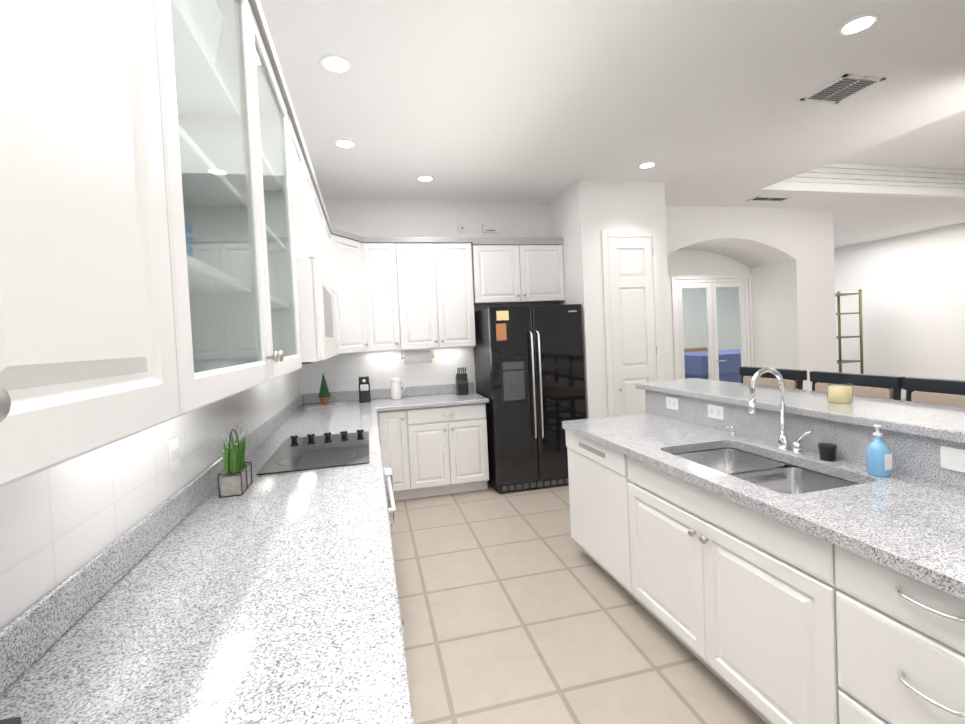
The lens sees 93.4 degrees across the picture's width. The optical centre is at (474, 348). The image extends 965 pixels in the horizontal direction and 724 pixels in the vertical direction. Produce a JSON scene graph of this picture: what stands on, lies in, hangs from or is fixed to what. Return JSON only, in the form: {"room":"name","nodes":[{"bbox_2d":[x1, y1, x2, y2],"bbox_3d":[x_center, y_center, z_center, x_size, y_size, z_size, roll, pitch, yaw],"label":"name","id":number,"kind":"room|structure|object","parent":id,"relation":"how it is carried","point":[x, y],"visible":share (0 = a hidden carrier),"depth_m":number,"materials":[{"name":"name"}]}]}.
{"room":"kitchen","nodes":[
{"label":"kitchen","id":0,"kind":"room"},
{"bbox_2d":[299,198,836,394],"bbox_3d":[1.455,-0.203,5.779,6.860,3.000,0.846,-3,2,-13],"label":"wall","id":1,"kind":"structure","parent":0,"point":[785,256],"depth_m":5.72,"materials":[{"name":"white paint"}]},
{"bbox_2d":[362,243,400,351],"bbox_3d":[-0.945,-0.509,4.600,0.334,1.060,0.361,-3,2,-13],"label":"upper cabinet","id":2,"kind":"object","parent":1,"relation":"attached to","point":[381,297],"visible":0.92,"depth_m":4.46,"materials":[{"name":"white wood"}]},
{"bbox_2d":[394,372,401,382],"bbox_3d":[-0.804,0.309,4.822,0.075,0.115,0.008,-3,2,-13],"label":"outlet","id":3,"kind":"object","parent":1,"relation":"attached to","point":[398,375],"visible":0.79,"depth_m":4.82,"materials":[{"name":"white plastic"}]},
{"bbox_2d":[395,243,475,349],"bbox_3d":[-0.409,-0.538,4.724,0.768,1.060,0.361,-3,2,-13],"label":"upper cabinet","id":4,"kind":"object","parent":1,"relation":"attached to","point":[435,294],"visible":1,"depth_m":4.58,"materials":[{"name":"white wood"}]},
{"bbox_2d":[401,348,434,363],"bbox_3d":[-0.581,0.076,4.717,0.342,0.150,0.130,-3,2,-13],"label":"paper towel holder","id":5,"kind":"object","parent":4,"relation":"attached to","point":[414,357],"visible":0.94,"depth_m":4.67,"materials":[{"name":"white paper"}]},
{"bbox_2d":[457,224,466,232],"bbox_3d":[-0.131,-1.308,4.946,0.099,0.099,0.034,-3,2,-13],"label":"smoke detector","id":6,"kind":"object","parent":1,"relation":"attached to","point":[461,228],"visible":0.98,"depth_m":4.93,"materials":[{"name":"white plastic"}]},
{"bbox_2d":[482,224,496,232],"bbox_3d":[0.174,-1.329,5.015,0.160,0.090,0.036,-3,2,-13],"label":"box","id":7,"kind":"object","parent":1,"relation":"attached to","point":[489,228],"visible":1,"depth_m":5.00,"materials":[{"name":"white plastic"}]},
{"bbox_2d":[471,245,564,305],"bbox_3d":[0.451,-0.794,4.920,0.990,0.600,0.361,-3,2,-13],"label":"upper cabinet","id":8,"kind":"object","parent":1,"relation":"attached to","point":[516,274],"visible":1,"depth_m":4.77,"materials":[{"name":"white wood"}]},
{"bbox_2d":[260,0,964,248],"bbox_3d":[3.430,-1.814,4.491,10.490,0.100,13.600,-3,2,-13],"label":"ceiling","id":9,"kind":"structure","parent":0,"point":[699,102],"depth_m":2.88,"materials":[{"name":"white paint"}]},
{"bbox_2d":[319,54,351,73],"bbox_3d":[-0.734,-1.508,2.418,0.170,0.009,0.170,-3,2,-13],"label":"recessed light","id":10,"kind":"object","parent":9,"relation":"in","point":[334,64],"visible":1,"depth_m":2.41,"materials":[{"name":"white plastic"}]},
{"bbox_2d":[333,139,356,148],"bbox_3d":[-0.961,-1.523,3.392,0.170,0.009,0.170,-3,2,-13],"label":"recessed light","id":11,"kind":"object","parent":9,"relation":"in","point":[344,144],"visible":1,"depth_m":3.39,"materials":[{"name":"white plastic"}]},
{"bbox_2d":[416,175,433,181],"bbox_3d":[-0.453,-1.569,4.207,0.170,0.009,0.170,-3,2,-13],"label":"recessed light","id":12,"kind":"object","parent":9,"relation":"in","point":[425,178],"visible":0.98,"depth_m":4.20,"materials":[{"name":"white plastic"}]},
{"bbox_2d":[637,162,656,168],"bbox_3d":[1.573,-1.663,4.133,0.170,0.009,0.170,-3,2,-13],"label":"recessed light","id":13,"kind":"object","parent":9,"relation":"in","point":[647,165],"visible":0.98,"depth_m":4.13,"materials":[{"name":"white plastic"}]},
{"bbox_2d":[746,196,791,201],"bbox_3d":[3.526,-1.790,5.437,0.500,0.008,0.160,-3,2,-13],"label":"ceiling vent","id":14,"kind":"object","parent":9,"relation":"in","point":[768,198],"visible":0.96,"depth_m":5.43,"materials":[{"name":"white plastic"}]},
{"bbox_2d":[800,74,885,103],"bbox_3d":[2.366,-1.668,2.931,0.310,0.008,0.300,-3,2,-13],"label":"ceiling vent","id":15,"kind":"object","parent":9,"relation":"in","point":[842,88],"visible":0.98,"depth_m":2.92,"materials":[{"name":"white plastic"}]},
{"bbox_2d":[837,13,879,36],"bbox_3d":[1.939,-1.631,2.298,0.170,0.009,0.170,-3,2,-13],"label":"recessed light","id":16,"kind":"object","parent":9,"relation":"in","point":[858,25],"visible":1,"depth_m":2.29,"materials":[{"name":"white plastic"}]},
{"bbox_2d":[388,398,905,723],"bbox_3d":[3.474,1.286,4.550,10.700,0.100,13.600,-3,2,-13],"label":"floor","id":17,"kind":"structure","parent":0,"point":[519,607],"depth_m":2.33,"materials":[{"name":"tile"}]},
{"bbox_2d":[377,410,409,501],"bbox_3d":[-0.830,1.003,4.497,0.319,0.875,0.659,-3,2,-13],"label":"base cabinet","id":18,"kind":"object","parent":17,"relation":"on","point":[393,432],"visible":0.71,"depth_m":4.22,"materials":[{"name":"white wood"}]},
{"bbox_2d":[401,618,404,633],"bbox_3d":[-0.524,1.080,1.080,0.752,0.875,0.660,-3,2,-13],"label":"base cabinet","id":19,"kind":"object","parent":17,"relation":"on","point":[403,626],"visible":0.1,"depth_m":1.15,"materials":[{"name":"white wood"}]},
{"bbox_2d":[406,403,488,498],"bbox_3d":[-0.302,0.975,4.615,0.765,0.875,0.668,-3,2,-13],"label":"base cabinet","id":20,"kind":"object","parent":17,"relation":"on","point":[448,449],"visible":0.92,"depth_m":4.33,"materials":[{"name":"white wood"}]},
{"bbox_2d":[474,304,585,492],"bbox_3d":[0.570,0.462,4.726,0.948,1.770,0.796,-3,2,-13],"label":"fridge","id":21,"kind":"object","parent":17,"relation":"on","point":[529,373],"visible":0.77,"depth_m":4.40,"materials":[{"name":"black metal"}]},
{"bbox_2d":[565,429,624,589],"bbox_3d":[1.050,0.958,2.836,0.670,0.876,0.719,-3,2,-14],"label":"dishwasher","id":22,"kind":"object","parent":17,"relation":"on","point":[594,469],"depth_m":2.73,"materials":[{"name":"white metal"}]},
{"bbox_2d":[549,180,671,418],"bbox_3d":[1.464,-0.183,5.014,0.950,3.000,0.860,-3,2,-13],"label":"wall block","id":23,"kind":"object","parent":17,"relation":"on","point":[584,214],"visible":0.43,"depth_m":4.54,"materials":[{"name":"white paint"}]},
{"bbox_2d":[601,231,662,416],"bbox_3d":[1.620,0.068,4.598,0.620,2.505,0.023,-3,2,-13],"label":"door frame","id":24,"kind":"structure","parent":23,"relation":"attached to","point":[605,235],"depth_m":4.54,"materials":[{"name":"white wood"}]},
{"bbox_2d":[608,237,656,415],"bbox_3d":[1.624,0.098,4.588,0.490,2.435,0.047,-3,2,-13],"label":"pantry door","id":25,"kind":"structure","parent":23,"relation":"attached to","point":[632,309],"depth_m":4.59,"materials":[{"name":"white wood"}]},
{"bbox_2d":[684,347,740,382],"bbox_3d":[4.932,0.531,9.616,2.200,1.000,2.330,-3,2,-13],"label":"bed","id":26,"kind":"object","parent":17,"relation":"on","point":[692,362],"depth_m":8.40,"materials":[{"name":"blue fabric"}]},
{"bbox_2d":[621,453,824,723],"bbox_3d":[1.267,0.972,1.963,0.670,0.876,1.081,-3,2,-14],"label":"base cabinet","id":27,"kind":"object","parent":17,"relation":"on","point":[766,619],"depth_m":1.74,"materials":[{"name":"white wood"}]},
{"bbox_2d":[562,413,964,599],"bbox_3d":[1.209,0.597,2.057,0.696,0.207,2.330,-3,2,-14],"label":"countertop","id":28,"kind":"structure","parent":27,"relation":"on","point":[912,527],"depth_m":1.61,"materials":[{"name":"stone"}]},
{"bbox_2d":[726,426,735,437],"bbox_3d":[1.375,0.444,2.435,0.056,0.062,0.032,-3,2,-14],"label":"soap pump","id":29,"kind":"object","parent":28,"relation":"on","point":[732,434],"visible":1,"depth_m":2.43,"materials":[{"name":"silver metal"}]},
{"bbox_2d":[748,367,812,454],"bbox_3d":[1.387,0.285,2.115,0.219,0.396,0.243,-3,2,-14],"label":"faucet","id":30,"kind":"object","parent":28,"relation":"on","point":[783,443],"visible":0.98,"depth_m":2.13,"materials":[{"name":"silver metal"}]},
{"bbox_2d":[818,443,836,460],"bbox_3d":[1.529,0.446,1.968,0.066,0.068,0.066,-3,2,-14],"label":"cup","id":31,"kind":"object","parent":28,"relation":"on","point":[827,451],"visible":1,"depth_m":1.95,"materials":[{"name":"black"}]},
{"bbox_2d":[866,425,892,476],"bbox_3d":[1.550,0.388,1.745,0.068,0.193,0.070,-3,2,-14],"label":"soap bottle","id":32,"kind":"object","parent":28,"relation":"on","point":[879,459],"visible":1,"depth_m":1.73,"materials":[{"name":"blue plastic"}]},
{"bbox_2d":[739,366,806,389],"bbox_3d":[1.903,0.749,3.189,0.530,1.195,0.520,-3,2,-14],"label":"stool","id":33,"kind":"object","parent":17,"relation":"on","point":[791,377],"visible":0.1,"depth_m":3.16,"materials":[{"name":"grey wood"}]},
{"bbox_2d":[835,289,863,373],"bbox_3d":[6.784,-0.064,8.584,0.860,2.070,0.460,-3,2,-13],"label":"ladder","id":34,"kind":"object","parent":17,"relation":"on","point":[840,361],"visible":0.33,"depth_m":8.47,"materials":[{"name":"green metal"}]},
{"bbox_2d":[810,371,904,399],"bbox_3d":[2.038,0.757,2.646,0.530,1.195,0.520,-3,2,-14],"label":"stool","id":35,"kind":"object","parent":17,"relation":"on","point":[880,386],"visible":0.06,"depth_m":2.61,"materials":[{"name":"grey wood"}]},
{"bbox_2d":[821,539,964,723],"bbox_3d":[1.455,0.983,1.205,0.670,0.876,0.482,-3,2,-14],"label":"base cabinet","id":36,"kind":"object","parent":17,"relation":"on","point":[895,640],"depth_m":1.22,"materials":[{"name":"white wood"}]},
{"bbox_2d":[903,377,964,406],"bbox_3d":[2.163,0.764,2.141,0.530,1.195,0.520,-3,2,-14],"label":"stool","id":37,"kind":"object","parent":17,"relation":"on","point":[949,392],"visible":0.04,"depth_m":2.28,"materials":[{"name":"grey wood"}]},
{"bbox_3d":[-0.309,1.093,0.219,0.783,0.875,1.085,-3,2,-13],"label":"base cabinet","id":38,"kind":"object","parent":17,"relation":"on","visible":0},
{"bbox_2d":[0,389,413,723],"bbox_3d":[-0.713,0.559,1.794,0.750,0.145,5.952,-3,2,-13],"label":"countertop","id":39,"kind":"structure","parent":38,"relation":"on","point":[269,599],"depth_m":1.02,"materials":[{"name":"stone"}]},
{"bbox_2d":[0,717,21,723],"bbox_3d":[-0.640,0.533,0.411,0.206,0.182,0.365,-3,2,-13],"label":"toaster","id":40,"kind":"object","parent":39,"relation":"on","point":[15,720],"visible":1,"depth_m":0.58,"materials":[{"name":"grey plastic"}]},
{"bbox_2d":[213,429,252,497],"bbox_3d":[-1.015,0.470,1.921,0.144,0.261,0.216,-3,2,-13],"label":"potted plant","id":41,"kind":"object","parent":39,"relation":"on","point":[235,479],"visible":1,"depth_m":1.87,"materials":[{"name":"green plant"}]},
{"bbox_2d":[256,429,368,474],"bbox_3d":[-0.863,0.557,2.585,0.520,0.039,0.800,-3,2,-13],"label":"cooktop","id":42,"kind":"object","parent":39,"relation":"in","point":[294,453],"visible":1,"depth_m":2.49,"materials":[{"name":"black glass"}]},
{"bbox_2d":[304,402,346,409],"bbox_3d":[-1.430,0.548,4.383,0.380,0.014,0.260,-3,2,-21],"label":"board","id":43,"kind":"object","parent":39,"relation":"on","point":[328,405],"visible":1,"depth_m":4.32,"materials":[{"name":"stone"}]},
{"bbox_2d":[318,373,330,404],"bbox_3d":[-1.456,0.388,4.416,0.126,0.305,0.126,-3,2,-13],"label":"conifer tree","id":44,"kind":"object","parent":43,"relation":"on","point":[324,395],"visible":1,"depth_m":4.39,"materials":[{"name":"green plant"}]},
{"bbox_2d":[358,376,370,402],"bbox_3d":[-1.096,0.407,4.551,0.110,0.255,0.120,-3,2,-13],"label":"can opener","id":45,"kind":"object","parent":39,"relation":"on","point":[364,390],"visible":1,"depth_m":4.51,"materials":[{"name":"black plastic"}]},
{"bbox_2d":[383,468,395,511],"bbox_3d":[-0.812,0.999,2.511,0.730,0.757,0.930,-3,2,-13],"label":"oven","id":46,"kind":"object","parent":39,"relation":"attached to","point":[392,509],"visible":0.06,"depth_m":2.41,"materials":[{"name":"white"}]},
{"bbox_2d":[385,467,394,521],"bbox_3d":[-0.525,0.905,2.828,0.048,0.290,0.160,-3,2,-13],"label":"towel","id":47,"kind":"object","parent":46,"relation":"hanging from","point":[388,471],"visible":0.79,"depth_m":2.79,"materials":[{"name":"fabric"}]},
{"bbox_2d":[380,382,488,410],"bbox_3d":[-0.438,0.471,4.574,1.047,0.145,0.660,-3,2,-13],"label":"countertop","id":48,"kind":"structure","parent":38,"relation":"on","point":[427,396],"depth_m":4.62,"materials":[{"name":"stone"}]},
{"bbox_2d":[390,378,404,399],"bbox_3d":[-0.779,0.410,4.645,0.154,0.215,0.115,-3,2,-13],"label":"pitcher","id":49,"kind":"object","parent":48,"relation":"on","point":[396,390],"visible":1,"depth_m":4.60,"materials":[{"name":"white ceramic"}]},
{"bbox_2d":[456,367,468,394],"bbox_3d":[-0.126,0.339,4.785,0.110,0.288,0.142,-3,2,-13],"label":"knife block","id":50,"kind":"object","parent":48,"relation":"on","point":[462,388],"visible":1,"depth_m":4.75,"materials":[{"name":"black"}]},
{"bbox_3d":[1.715,0.943,1.785,0.114,0.900,3.200,-3,2,-14],"label":"wall","id":51,"kind":"structure","parent":17,"relation":"on","visible":0},
{"bbox_2d":[645,390,964,489],"bbox_3d":[1.689,0.404,1.771,0.116,0.179,3.201,-3,2,-14],"label":"backsplash","id":52,"kind":"structure","parent":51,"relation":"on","point":[915,456],"depth_m":2.02,"materials":[{"name":"stone"}]},
{"bbox_2d":[666,397,678,409],"bbox_3d":[1.314,0.363,3.016,0.007,0.078,0.120,-3,2,-14],"label":"outlet","id":53,"kind":"object","parent":52,"relation":"attached to","point":[672,403],"visible":1,"depth_m":3.01,"materials":[{"name":"white plastic"}]},
{"bbox_2d":[708,404,723,419],"bbox_3d":[1.405,0.368,2.648,0.007,0.078,0.120,-3,2,-14],"label":"outlet","id":54,"kind":"object","parent":52,"relation":"attached to","point":[715,412],"visible":1,"depth_m":2.64,"materials":[{"name":"white plastic"}]},
{"bbox_2d":[636,378,964,443],"bbox_3d":[1.847,0.283,1.860,0.538,0.040,3.300,-3,2,-14],"label":"bar","id":55,"kind":"object","parent":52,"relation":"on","point":[940,422],"visible":0.98,"depth_m":2.08,"materials":[{"name":"stone"}]},
{"bbox_2d":[827,383,852,402],"bbox_3d":[1.769,0.213,2.200,0.097,0.088,0.097,-3,2,-14],"label":"candle","id":56,"kind":"object","parent":55,"relation":"on","point":[840,394],"visible":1,"depth_m":2.17,"materials":[{"name":"beige wax"}]},
{"bbox_2d":[940,446,964,472],"bbox_3d":[1.675,0.385,1.561,0.008,0.078,0.120,-3,2,-14],"label":"outlet","id":57,"kind":"object","parent":52,"relation":"attached to","point":[951,458],"visible":1,"depth_m":1.58,"materials":[{"name":"white plastic"}]},
{"bbox_2d":[667,250,750,379],"bbox_3d":[3.360,-0.315,6.603,1.510,3.000,0.100,-3,2,-13],"label":"wall","id":58,"kind":"structure","parent":0,"point":[690,262],"depth_m":6.50,"materials":[{"name":"white paint"}]},
{"bbox_2d":[671,274,753,378],"bbox_3d":[3.473,0.056,6.572,1.338,2.250,0.018,-3,2,-13],"label":"door frame","id":59,"kind":"structure","parent":58,"relation":"attached to","point":[674,312],"depth_m":6.45,"materials":[{"name":"white wood"}]},
{"bbox_2d":[675,278,750,381],"bbox_3d":[3.478,0.085,6.609,1.238,2.189,0.143,-3,2,-13],"label":"doors","id":60,"kind":"structure","parent":58,"relation":"in","point":[710,286],"depth_m":6.59,"materials":[{"name":"white"}]},
{"bbox_2d":[682,287,739,349],"bbox_3d":[3.714,-0.452,11.098,7.100,3.000,0.100,-3,2,-13],"label":"wall","id":61,"kind":"structure","parent":0,"point":[732,337],"depth_m":11.61,"materials":[{"name":"white paint"}]},
{"bbox_2d":[778,182,964,189],"bbox_3d":[6.548,-2.058,2.116,5.470,0.220,7.570,-3,2,-13],"label":"ceiling","id":62,"kind":"structure","parent":0,"point":[870,185],"depth_m":5.49,"materials":[{"name":"white paint"}]},
{"bbox_2d":[830,110,964,169],"bbox_3d":[6.600,-2.220,2.074,5.370,0.100,7.470,-3,2,-13],"label":"ceiling","id":63,"kind":"structure","parent":0,"point":[939,144],"depth_m":4.94,"materials":[{"name":"white paint"}]},
{"bbox_2d":[834,223,964,398],"bbox_3d":[8.546,-0.537,5.752,0.100,3.000,13.500,-3,2,-13],"label":"wall","id":64,"kind":"structure","parent":0,"point":[911,286],"depth_m":8.30,"materials":[{"name":"white paint"}]},
{"bbox_2d":[758,163,964,197],"bbox_3d":[5.727,-2.064,5.657,5.270,0.321,0.100,-3,2,-13],"label":"crown molding","id":65,"kind":"structure","parent":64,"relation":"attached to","point":[837,173],"depth_m":5.45,"materials":[{"name":"white wood"}]},
{"bbox_3d":[-0.934,0.045,0.712,0.100,3.000,8.160,-3,2,-13],"label":"wall","id":66,"kind":"structure","parent":0,"visible":0},
{"bbox_2d":[0,0,179,487],"bbox_3d":[-0.551,-0.410,0.203,0.459,1.060,0.830,-3,2,-13],"label":"upper cabinet","id":67,"kind":"object","parent":66,"relation":"attached to","point":[88,363],"visible":1,"depth_m":0.45,"materials":[{"name":"white wood"}]},
{"bbox_2d":[0,369,299,629],"bbox_3d":[-1.082,0.377,1.658,0.006,0.540,6.060,-3,2,-13],"label":"wall","id":68,"kind":"structure","parent":66,"relation":"attached to","point":[60,523],"depth_m":1.18,"materials":[{"name":"tile"}]},
{"bbox_2d":[168,437,179,473],"bbox_3d":[-1.064,0.377,1.615,0.008,0.115,0.075,-3,2,-13],"label":"outlet","id":69,"kind":"object","parent":68,"relation":"attached to","point":[174,454],"visible":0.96,"depth_m":1.61,"materials":[{"name":"white plastic"}]},
{"bbox_2d":[237,421,244,438],"bbox_3d":[-1.254,0.439,2.451,0.007,0.078,0.120,-3,2,-13],"label":"outlet","id":70,"kind":"object","parent":68,"relation":"attached to","point":[240,429],"visible":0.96,"depth_m":2.44,"materials":[{"name":"white plastic"}]},
{"bbox_2d":[153,0,301,415],"bbox_3d":[-0.788,-0.426,1.218,0.459,1.060,1.245,-3,2,-13],"label":"upper cabinet","id":71,"kind":"object","parent":66,"relation":"attached to","point":[226,152],"visible":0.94,"depth_m":1.17,"materials":[{"name":"white wood"}]},
{"bbox_2d":[185,221,192,256],"bbox_3d":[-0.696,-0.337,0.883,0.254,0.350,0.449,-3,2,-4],"label":"plate","id":72,"kind":"object","parent":71,"relation":"in","point":[190,235],"depth_m":0.88,"materials":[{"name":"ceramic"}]},
{"bbox_2d":[288,115,316,258],"bbox_3d":[-1.044,-0.675,2.269,0.459,0.595,0.865,-3,2,-13],"label":"upper cabinet","id":73,"kind":"object","parent":66,"relation":"attached to","point":[304,215],"visible":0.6,"depth_m":2.15,"materials":[{"name":"white wood"}]},
{"bbox_2d":[296,259,342,363],"bbox_3d":[-0.967,-0.155,2.296,0.565,0.443,0.857,-3,2,-13],"label":"over-the-range microwave","id":74,"kind":"object","parent":73,"relation":"attached to","point":[316,304],"visible":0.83,"depth_m":1.93,"materials":[{"name":"white plastic"}]},
{"bbox_2d":[313,186,328,275],"bbox_3d":[-1.221,-0.454,3.012,0.428,1.060,0.635,-3,2,-13],"label":"upper cabinet","id":75,"kind":"object","parent":66,"relation":"attached to","point":[323,242],"depth_m":3.09,"materials":[{"name":"white wood"}]},
{"bbox_2d":[248,0,562,245],"bbox_3d":[0.088,-1.046,2.456,2.785,0.070,4.988,-3,2,-13],"label":"crown molding","id":76,"kind":"structure","parent":75,"relation":"attached to","point":[257,10],"depth_m":3.36,"materials":[{"name":"grey wood"}]},
{"bbox_2d":[325,220,332,281],"bbox_3d":[-1.366,-0.464,3.633,0.428,1.060,0.640,-3,2,-13],"label":"upper cabinet","id":77,"kind":"object","parent":66,"relation":"attached to","point":[327,231],"depth_m":3.79,"materials":[{"name":"white wood"}]},
{"bbox_2d":[331,234,367,353],"bbox_3d":[-1.385,-0.481,4.317,0.699,1.060,0.714,-3,2,-13],"label":"upper cabinet","id":78,"kind":"object","parent":66,"relation":"attached to","point":[347,268],"visible":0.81,"depth_m":4.19,"materials":[{"name":"white wood"}]}
]}

